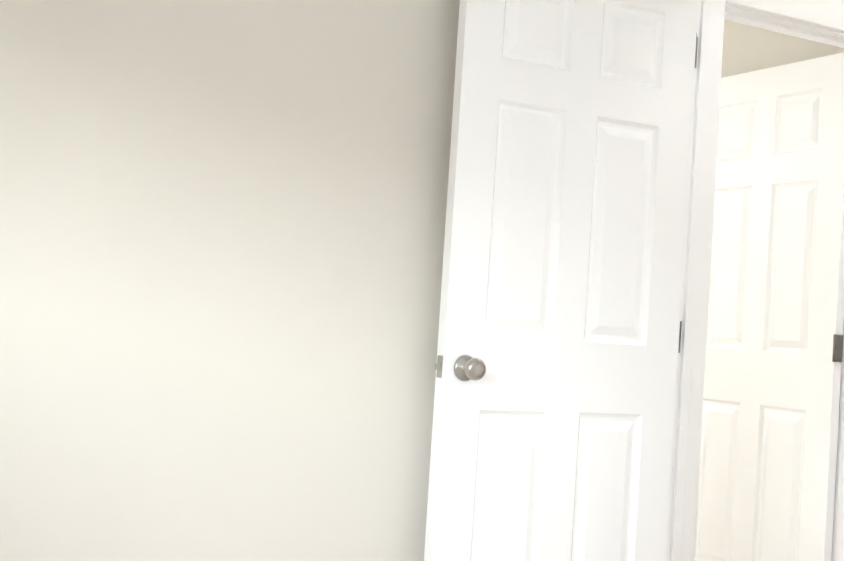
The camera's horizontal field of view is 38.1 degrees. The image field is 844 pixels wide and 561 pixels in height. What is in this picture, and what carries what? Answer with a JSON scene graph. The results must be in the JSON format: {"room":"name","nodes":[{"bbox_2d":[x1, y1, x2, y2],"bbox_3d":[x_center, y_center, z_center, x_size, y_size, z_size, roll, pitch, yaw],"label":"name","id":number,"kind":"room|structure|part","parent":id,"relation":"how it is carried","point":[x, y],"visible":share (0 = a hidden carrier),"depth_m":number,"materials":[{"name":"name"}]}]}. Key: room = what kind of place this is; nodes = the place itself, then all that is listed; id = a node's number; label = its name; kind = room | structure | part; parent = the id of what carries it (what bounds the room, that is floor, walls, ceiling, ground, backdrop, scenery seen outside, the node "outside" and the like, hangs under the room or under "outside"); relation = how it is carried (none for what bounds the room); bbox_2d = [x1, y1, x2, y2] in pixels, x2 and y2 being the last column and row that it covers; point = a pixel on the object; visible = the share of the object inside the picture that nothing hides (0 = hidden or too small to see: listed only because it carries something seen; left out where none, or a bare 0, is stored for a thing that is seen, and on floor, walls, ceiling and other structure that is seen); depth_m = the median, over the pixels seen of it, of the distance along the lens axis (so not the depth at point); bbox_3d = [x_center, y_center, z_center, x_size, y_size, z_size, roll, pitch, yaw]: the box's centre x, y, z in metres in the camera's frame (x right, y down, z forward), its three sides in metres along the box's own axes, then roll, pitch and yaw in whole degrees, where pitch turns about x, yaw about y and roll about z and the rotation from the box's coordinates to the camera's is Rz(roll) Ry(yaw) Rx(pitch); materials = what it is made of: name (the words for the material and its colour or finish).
{"room":"bedroom","nodes":[
{"label":"bedroom","id":0,"kind":"room"},
{"bbox_2d":[0,0,459,560],"bbox_3d":[-0.069,-0.089,3.221,4.076,2.440,0.120,5,-2,-29],"label":"wall","id":1,"kind":"structure","parent":0,"point":[222,230],"depth_m":2.92,"materials":[{"name":"beige paint"}]},
{"bbox_2d":[721,20,843,558],"bbox_3d":[0.981,0.057,5.284,0.120,2.440,2.460,5,-2,-29],"label":"wall","id":2,"kind":"structure","parent":0,"point":[747,48],"depth_m":4.70,"materials":[{"name":"beige paint"}]},
{"bbox_3d":[1.753,-0.026,1.753,0.120,2.440,4.220,5,-2,-29],"label":"wall","id":3,"kind":"structure","parent":0,"visible":0},
{"bbox_2d":[424,0,697,560],"bbox_3d":[0.396,0.136,3.270,0.809,2.030,0.174,5,-2,-29],"label":"entry door","id":4,"kind":"structure","parent":3,"relation":"in","point":[559,340],"depth_m":3.24,"materials":[{"name":"white wood"}]},
{"bbox_3d":[0.099,0.221,3.104,0.066,0.066,0.174,5,-2,-29],"label":"knob","id":5,"kind":"part","parent":4,"relation":"part of","materials":[{"name":"grey metal"}]},
{"bbox_2d":[666,0,843,560],"bbox_3d":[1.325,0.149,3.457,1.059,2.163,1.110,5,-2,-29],"label":"door frame","id":6,"kind":"structure","parent":3,"relation":"attached to","point":[690,354],"depth_m":3.52,"materials":[{"name":"white wood"}]},
{"bbox_2d":[694,52,843,560],"bbox_3d":[1.222,0.234,4.447,0.174,2.030,0.770,5,-2,-29],"label":"room door","id":7,"kind":"structure","parent":3,"relation":"in","point":[769,433],"depth_m":4.37,"materials":[{"name":"white wood"}]},
{"bbox_3d":[1.402,0.229,4.114,0.045,1.732,0.013,5,-2,-29],"label":"room door hinges","id":8,"kind":"part","parent":7,"relation":"part of","materials":[{"name":"grey metal"}]}
]}

